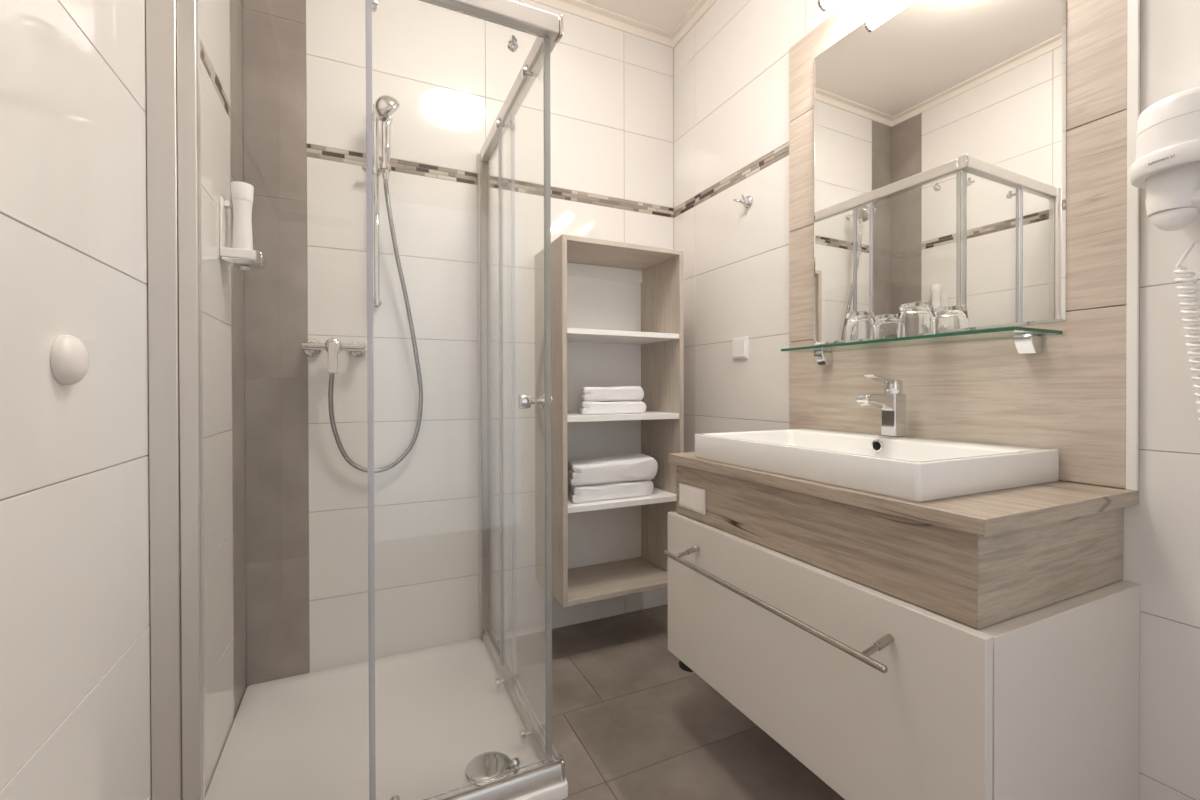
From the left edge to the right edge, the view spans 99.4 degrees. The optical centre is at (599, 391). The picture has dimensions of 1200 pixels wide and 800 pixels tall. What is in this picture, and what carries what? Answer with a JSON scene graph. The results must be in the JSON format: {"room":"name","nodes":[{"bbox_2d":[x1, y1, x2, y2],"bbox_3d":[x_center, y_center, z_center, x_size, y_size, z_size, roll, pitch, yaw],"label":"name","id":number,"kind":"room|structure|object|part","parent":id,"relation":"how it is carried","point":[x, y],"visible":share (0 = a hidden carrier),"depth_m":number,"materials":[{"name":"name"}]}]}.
{"room":"bathroom","nodes":[
{"label":"bathroom","id":0,"kind":"room"},
{"bbox_2d":[0,0,245,799],"bbox_3d":[-0.690,-0.308,0.523,0.120,2.703,2.676,0,0,-25],"label":"wall","id":1,"kind":"structure","parent":0,"point":[75,656],"depth_m":0.71,"materials":[{"name":"tile"}]},
{"bbox_2d":[50,335,88,384],"bbox_3d":[-0.671,-0.041,0.650,0.019,0.064,0.064,0,0,-25],"label":"buffer","id":2,"kind":"object","parent":1,"relation":"attached to","point":[69,357],"visible":1,"depth_m":0.63,"materials":[{"name":"white plastic"}]},
{"bbox_2d":[219,196,266,269],"bbox_3d":[-0.988,-0.433,1.412,0.100,0.186,0.068,0,0,-25],"label":"soap holder","id":3,"kind":"object","parent":1,"relation":"attached to","point":[244,259],"visible":1,"depth_m":1.39,"materials":[{"name":"white plastic"}]},
{"bbox_3d":[-1.024,-0.458,1.395,0.020,0.136,0.060,0,0,-25],"label":"plate","id":4,"kind":"part","parent":3,"relation":"part of","materials":[{"name":"white plastic"}]},
{"bbox_2d":[231,181,253,249],"bbox_3d":[-0.991,-0.483,1.411,0.052,0.186,0.052,0,0,-25],"label":"shampoo bottle","id":5,"kind":"object","parent":3,"relation":"in","point":[242,193],"visible":0.9,"depth_m":1.39,"materials":[{"name":"white plastic"}]},
{"bbox_2d":[240,266,249,269],"bbox_3d":[-0.986,-0.344,1.413,0.022,0.007,0.022,0,0,-25],"label":"outlet","id":6,"kind":"object","parent":3,"relation":"attached to","point":[241,267],"depth_m":1.41,"materials":[{"name":"white plastic"}]},
{"bbox_2d":[242,0,673,687],"bbox_3d":[-0.432,-0.318,2.057,1.894,2.703,0.120,0,0,-25],"label":"wall","id":7,"kind":"structure","parent":0,"point":[451,74],"depth_m":1.86,"materials":[{"name":"tile"}]},
{"bbox_2d":[302,338,366,373],"bbox_3d":[-0.884,-0.119,1.698,0.202,0.120,0.145,0,0,-25],"label":"shower mixer","id":8,"kind":"object","parent":7,"relation":"attached to","point":[333,347],"visible":0.98,"depth_m":1.67,"materials":[{"name":"silver metal"}]},
{"bbox_3d":[-0.868,-0.118,1.655,0.047,0.118,0.055,0,0,-25],"label":"lever","id":9,"kind":"part","parent":8,"relation":"part of","materials":[{"name":"silver metal"}]},
{"bbox_2d":[362,104,391,306],"bbox_3d":[-0.765,-0.650,1.777,0.105,0.697,0.083,0,0,9],"label":"slide rail","id":10,"kind":"object","parent":7,"relation":"attached to","point":[377,169],"visible":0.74,"depth_m":1.76,"materials":[{"name":"silver metal"}]},
{"bbox_2d":[328,180,422,472],"bbox_3d":[-0.772,-0.221,1.764,0.303,1.012,0.067,0,0,-25],"label":"shower hose","id":11,"kind":"object","parent":10,"relation":"attached to","point":[385,182],"visible":0.87,"depth_m":1.79,"materials":[{"name":"silver metal"}]},
{"bbox_3d":[-0.778,-0.650,1.771,0.019,0.697,0.019,0,0,-25],"label":"rod","id":12,"kind":"part","parent":10,"relation":"part of","materials":[{"name":"silver metal"}]},
{"bbox_2d":[374,95,399,180],"bbox_3d":[-0.721,-0.864,1.724,0.082,0.272,0.092,0,0,-25],"label":"shower","id":13,"kind":"object","parent":10,"relation":"attached to","point":[385,106],"visible":0.98,"depth_m":1.72,"materials":[{"name":"silver metal"}]},
{"bbox_3d":[-0.727,-0.833,1.738,0.038,0.210,0.045,0,0,-25],"label":"handle","id":14,"kind":"part","parent":13,"relation":"part of","materials":[{"name":"silver metal"}]},
{"bbox_2d":[531,0,672,47],"bbox_3d":[-0.401,-1.600,1.978,1.654,0.038,0.038,0,0,-25],"label":"trim","id":15,"kind":"structure","parent":7,"relation":"attached to","point":[579,8],"depth_m":2.19,"materials":[{"name":"white"}]},
{"bbox_2d":[535,234,683,607],"bbox_3d":[0.033,0.101,2.036,0.509,1.311,0.314,0,0,-25],"label":"shelf unit","id":16,"kind":"object","parent":7,"relation":"attached to","point":[617,308],"visible":0.84,"depth_m":2.10,"materials":[{"name":"brown wood"}]},
{"bbox_3d":[-0.190,0.102,1.932,0.018,1.311,0.314,0,0,-25],"label":"panel","id":17,"kind":"part","parent":16,"relation":"part of","materials":[{"name":"brown wood"}]},
{"bbox_3d":[-0.032,0.101,2.174,0.472,1.275,0.008,0,0,-25],"label":"panel","id":18,"kind":"part","parent":16,"relation":"part of","materials":[{"name":"white wood"}]},
{"bbox_3d":[-0.029,-0.509,2.160,0.472,0.054,0.014,0,0,-25],"label":"mounting rail","id":19,"kind":"part","parent":16,"relation":"part of","materials":[{"name":"white wood"}]},
{"bbox_2d":[569,479,652,502],"bbox_3d":[0.042,0.375,2.009,0.390,0.063,0.176,0,0,-25],"label":"folded towel","id":20,"kind":"object","parent":16,"relation":"on","point":[627,489],"visible":0.7,"depth_m":1.92,"materials":[{"name":"white fabric"}]},
{"bbox_2d":[568,453,657,485],"bbox_3d":[0.045,0.299,2.008,0.406,0.086,0.180,0,0,-25],"label":"folded towel","id":21,"kind":"object","parent":20,"relation":"on","point":[636,466],"visible":0.89,"depth_m":1.93,"materials":[{"name":"white fabric"}]},
{"bbox_2d":[580,401,645,414],"bbox_3d":[0.050,0.059,1.998,0.314,0.050,0.140,0,0,-25],"label":"folded towel","id":22,"kind":"object","parent":16,"relation":"on","point":[587,407],"visible":0.93,"depth_m":1.93,"materials":[{"name":"white fabric"}]},
{"bbox_2d":[581,386,643,400],"bbox_3d":[0.050,0.005,1.999,0.296,0.056,0.134,0,0,-25],"label":"folded towel","id":23,"kind":"object","parent":22,"relation":"on","point":[618,393],"visible":0.99,"depth_m":1.93,"materials":[{"name":"white fabric"}]},
{"bbox_3d":[0.034,0.748,2.040,0.473,0.017,0.314,0,0,-25],"label":"panel","id":24,"kind":"part","parent":16,"relation":"part of","materials":[{"name":"brown wood"}]},
{"bbox_3d":[0.035,0.418,2.035,0.472,0.021,0.301,0,0,-25],"label":"shelf","id":25,"kind":"part","parent":16,"relation":"part of","materials":[{"name":"white wood"}]},
{"bbox_3d":[0.033,-0.218,2.032,0.472,0.019,0.301,0,0,-25],"label":"shelf","id":26,"kind":"part","parent":16,"relation":"part of","materials":[{"name":"white wood"}]},
{"bbox_3d":[0.034,0.095,2.034,0.472,0.022,0.301,0,0,-25],"label":"shelf","id":27,"kind":"part","parent":16,"relation":"part of","materials":[{"name":"white wood"}]},
{"bbox_3d":[0.031,-0.545,2.033,0.473,0.017,0.314,0,0,-25],"label":"panel","id":28,"kind":"part","parent":16,"relation":"part of","materials":[{"name":"brown wood"}]},
{"bbox_3d":[0.255,0.100,2.141,0.018,1.311,0.314,0,0,-25],"label":"panel","id":29,"kind":"part","parent":16,"relation":"part of","materials":[{"name":"brown wood"}]},
{"bbox_2d":[580,0,698,31],"bbox_3d":[0.109,-1.664,0.893,1.894,0.100,2.676,0,0,-25],"label":"ceiling","id":30,"kind":"structure","parent":0,"point":[666,15],"depth_m":2.16,"materials":[{"name":"paint"}]},
{"bbox_2d":[497,605,844,799],"bbox_3d":[0.262,1.030,0.596,1.894,0.080,3.366,0,0,-25],"label":"floor","id":31,"kind":"structure","parent":0,"point":[628,723],"depth_m":1.50,"materials":[{"name":"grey tile"}]},
{"bbox_2d":[205,637,567,799],"bbox_3d":[-0.612,0.970,1.448,0.796,0.033,0.836,0,0,-25],"label":"shower tray","id":32,"kind":"object","parent":31,"relation":"on","point":[443,723],"visible":0.77,"depth_m":1.44,"materials":[{"name":"white ceramic"}]},
{"bbox_2d":[146,0,564,799],"bbox_3d":[-0.612,0.018,1.447,0.804,1.870,0.831,0,0,-25],"label":"shower enclosure","id":33,"kind":"object","parent":32,"relation":"on","point":[173,109],"visible":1,"depth_m":0.93,"materials":[{"name":"clear glass"}]},
{"bbox_3d":[-0.612,0.024,1.003,0.286,1.776,0.005,0,0,-25],"label":"fixed pane","id":34,"kind":"part","parent":33,"relation":"part of","materials":[{"name":"clear glass"}]},
{"bbox_3d":[-0.309,0.022,1.164,0.388,1.768,0.005,0,0,-25],"label":"sliding door","id":35,"kind":"part","parent":33,"relation":"part of","materials":[{"name":"clear glass"}]},
{"bbox_3d":[-0.426,-0.888,1.096,0.710,0.045,0.034,0,0,-25],"label":"rail","id":36,"kind":"part","parent":33,"relation":"part of","materials":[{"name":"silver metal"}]},
{"bbox_3d":[-0.350,0.019,1.772,0.005,1.776,0.356,0,0,-25],"label":"fixed pane","id":37,"kind":"part","parent":33,"relation":"part of","materials":[{"name":"clear glass"}]},
{"bbox_3d":[-0.421,0.933,1.105,0.708,0.042,0.030,0,0,-25],"label":"rail","id":38,"kind":"part","parent":33,"relation":"part of","materials":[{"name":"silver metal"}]},
{"bbox_3d":[-0.278,-0.892,1.592,0.034,0.045,0.736,0,0,-25],"label":"rail","id":39,"kind":"part","parent":33,"relation":"part of","materials":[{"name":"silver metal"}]},
{"bbox_3d":[-0.271,0.930,1.601,0.030,0.042,0.740,0,0,-25],"label":"rail","id":40,"kind":"part","parent":33,"relation":"part of","materials":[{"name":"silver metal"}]},
{"bbox_3d":[-0.229,0.020,1.476,0.005,1.768,0.445,0,0,-25],"label":"sliding door","id":41,"kind":"part","parent":33,"relation":"part of","materials":[{"name":"clear glass"}]},
{"bbox_3d":[-0.172,0.025,1.356,0.087,0.041,0.041,0,0,-25],"label":"door knob","id":42,"kind":"part","parent":33,"relation":"part of","materials":[{"name":"silver metal"}]},
{"bbox_2d":[674,0,1199,799],"bbox_3d":[0.915,-0.317,1.278,0.120,2.703,2.676,0,0,-25],"label":"wall","id":43,"kind":"structure","parent":0,"point":[731,69],"depth_m":1.74,"materials":[{"name":"tile"}]},
{"bbox_2d":[671,0,716,47],"bbox_3d":[0.840,-1.599,1.237,0.038,0.038,2.436,0,0,-25],"label":"trim","id":44,"kind":"structure","parent":43,"relation":"attached to","point":[701,7],"depth_m":2.19,"materials":[{"name":"white"}]},
{"bbox_2d":[732,336,747,358],"bbox_3d":[0.531,-0.167,1.938,0.012,0.082,0.082,0,0,-25],"label":"light switch","id":45,"kind":"object","parent":43,"relation":"attached to","point":[740,344],"visible":1,"depth_m":1.93,"materials":[{"name":"white plastic"}]},
{"bbox_2d":[734,195,752,207],"bbox_3d":[0.530,-0.708,1.887,0.053,0.045,0.046,0,0,-25],"label":"robe hook","id":46,"kind":"object","parent":43,"relation":"attached to","point":[747,202],"visible":1,"depth_m":1.88,"materials":[{"name":"silver metal"}]},
{"bbox_2d":[664,512,1139,799],"bbox_3d":[0.567,0.573,1.212,0.572,0.433,0.849,0,0,-25],"label":"vanity cabinet","id":47,"kind":"object","parent":43,"relation":"attached to","point":[879,695],"visible":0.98,"depth_m":0.90,"materials":[{"name":"beige paint"}]},
{"bbox_3d":[0.345,0.428,1.105,0.081,0.029,0.641,0,0,-25],"label":"handle","id":48,"kind":"part","parent":47,"relation":"part of","materials":[{"name":"silver metal"}]},
{"bbox_3d":[0.389,0.562,1.128,0.018,0.408,0.848,0,0,-25],"label":"drawer","id":49,"kind":"part","parent":47,"relation":"part of","materials":[{"name":"beige paint"}]},
{"bbox_2d":[668,452,1138,628],"bbox_3d":[0.603,0.270,1.226,0.491,0.173,0.842,0,0,-25],"label":"countertop","id":50,"kind":"structure","parent":47,"relation":"on","point":[978,560],"depth_m":0.89,"materials":[{"name":"brown wood"}]},
{"bbox_2d":[679,483,705,514],"bbox_3d":[0.256,0.297,1.423,0.012,0.067,0.118,0,0,-25],"label":"double switch","id":51,"kind":"object","parent":50,"relation":"attached to","point":[693,498],"visible":1,"depth_m":1.41,"materials":[{"name":"white plastic"}]},
{"bbox_3d":[0.406,0.283,1.140,0.018,0.148,0.810,0,0,-25],"label":"panel","id":52,"kind":"part","parent":50,"relation":"part of","materials":[{"name":"brown wood"}]},
{"bbox_2d":[695,428,1058,501],"bbox_3d":[0.603,0.150,1.234,0.455,0.065,0.637,0,0,-25],"label":"basin","id":53,"kind":"object","parent":50,"relation":"in","point":[917,469],"visible":1,"depth_m":1.04,"materials":[{"name":"white ceramic"}]},
{"bbox_2d":[856,375,907,437],"bbox_3d":[0.708,0.037,1.284,0.147,0.160,0.047,0,0,-25],"label":"tap","id":54,"kind":"object","parent":53,"relation":"on","point":[892,404],"visible":1,"depth_m":1.28,"materials":[{"name":"silver metal"}]},
{"bbox_3d":[0.689,0.026,1.275,0.104,0.043,0.033,0,0,-25],"label":"spout","id":55,"kind":"part","parent":54,"relation":"part of","materials":[{"name":"silver metal"}]},
{"bbox_3d":[0.717,-0.032,1.288,0.113,0.022,0.026,0,0,-25],"label":"lever","id":56,"kind":"part","parent":54,"relation":"part of","materials":[{"name":"silver metal"}]},
{"bbox_3d":[0.783,0.284,0.869,0.470,0.148,0.001,0,0,-25],"label":"panel","id":57,"kind":"part","parent":50,"relation":"part of","materials":[{"name":"brown wood"}]},
{"bbox_2d":[789,0,1140,490],"bbox_3d":[0.818,-0.482,1.325,0.012,1.328,0.847,0,0,-25],"label":"wall panel","id":58,"kind":"object","parent":43,"relation":"attached to","point":[1078,398],"visible":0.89,"depth_m":1.03,"materials":[{"name":"brown wood"}]},
{"bbox_2d":[818,0,837,10],"bbox_3d":[0.750,-1.111,1.302,0.126,0.056,0.366,0,0,-25],"label":"lamp","id":59,"kind":"object","parent":58,"relation":"attached to","point":[824,5],"visible":1,"depth_m":1.43,"materials":[{"name":"white"}]},
{"bbox_2d":[821,0,837,8],"bbox_3d":[0.711,-1.093,1.284,0.036,0.017,0.346,0,0,-25],"label":"diffuser","id":60,"kind":"object","parent":59,"relation":"attached to","point":[825,4],"depth_m":1.43,"materials":[{"name":"white"}]},
{"bbox_2d":[781,326,1061,364],"bbox_3d":[0.742,-0.106,1.275,0.173,0.049,0.596,0,0,-25],"label":"glass shelf","id":61,"kind":"object","parent":58,"relation":"attached to","point":[1026,340],"visible":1,"depth_m":1.13,"materials":[{"name":"green"}]},
{"bbox_2d":[843,311,876,342],"bbox_3d":[0.711,-0.172,1.391,0.084,0.090,0.084,0,0,-25],"label":"drinking glass","id":62,"kind":"object","parent":61,"relation":"on","point":[859,325],"visible":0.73,"depth_m":1.36,"materials":[{"name":"clear glass"}]},
{"bbox_2d":[896,301,935,337],"bbox_3d":[0.769,-0.171,1.240,0.084,0.090,0.084,0,0,-25],"label":"drinking glass","id":63,"kind":"object","parent":61,"relation":"on","point":[917,318],"visible":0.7,"depth_m":1.21,"materials":[{"name":"clear glass"}]},
{"bbox_3d":[0.742,-0.123,1.275,0.173,0.007,0.596,0,0,-25],"label":"pane","id":64,"kind":"part","parent":61,"relation":"part of","materials":[{"name":"clear glass"}]},
{"bbox_2d":[814,0,1065,344],"bbox_3d":[0.809,-0.596,1.316,0.010,0.899,0.627,0,0,-25],"label":"mirror","id":65,"kind":"object","parent":58,"relation":"attached to","point":[940,125],"visible":0.88,"depth_m":1.25,"materials":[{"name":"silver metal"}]},
{"bbox_3d":[0.992,-0.481,0.947,0.005,1.328,0.016,0,0,-25],"label":"edge trim","id":66,"kind":"part","parent":58,"relation":"part of","materials":[{"name":"white"}]},
{"bbox_2d":[1130,86,1199,187],"bbox_3d":[0.975,-0.416,0.840,0.142,0.136,0.138,0,0,-25],"label":"holder","id":67,"kind":"object","parent":43,"relation":"attached to","point":[1168,130],"visible":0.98,"depth_m":0.82,"materials":[{"name":"white plastic"}]},
{"bbox_2d":[1145,161,1199,420],"bbox_3d":[1.004,-0.166,0.809,0.092,0.453,0.186,0,0,-25],"label":"hair dryer","id":68,"kind":"object","parent":67,"relation":"in","point":[1172,200],"visible":0.96,"depth_m":0.85,"materials":[{"name":"white plastic"}]},
{"bbox_3d":[1.024,-0.104,0.813,0.029,0.327,0.161,0,0,-11],"label":"coiled cord","id":69,"kind":"part","parent":68,"relation":"part of","materials":[{"name":"white plastic"}]},
{"bbox_3d":[1.000,-0.295,0.781,0.032,0.078,0.142,0,0,-25],"label":"handle","id":70,"kind":"part","parent":68,"relation":"part of","materials":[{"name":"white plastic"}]}
]}

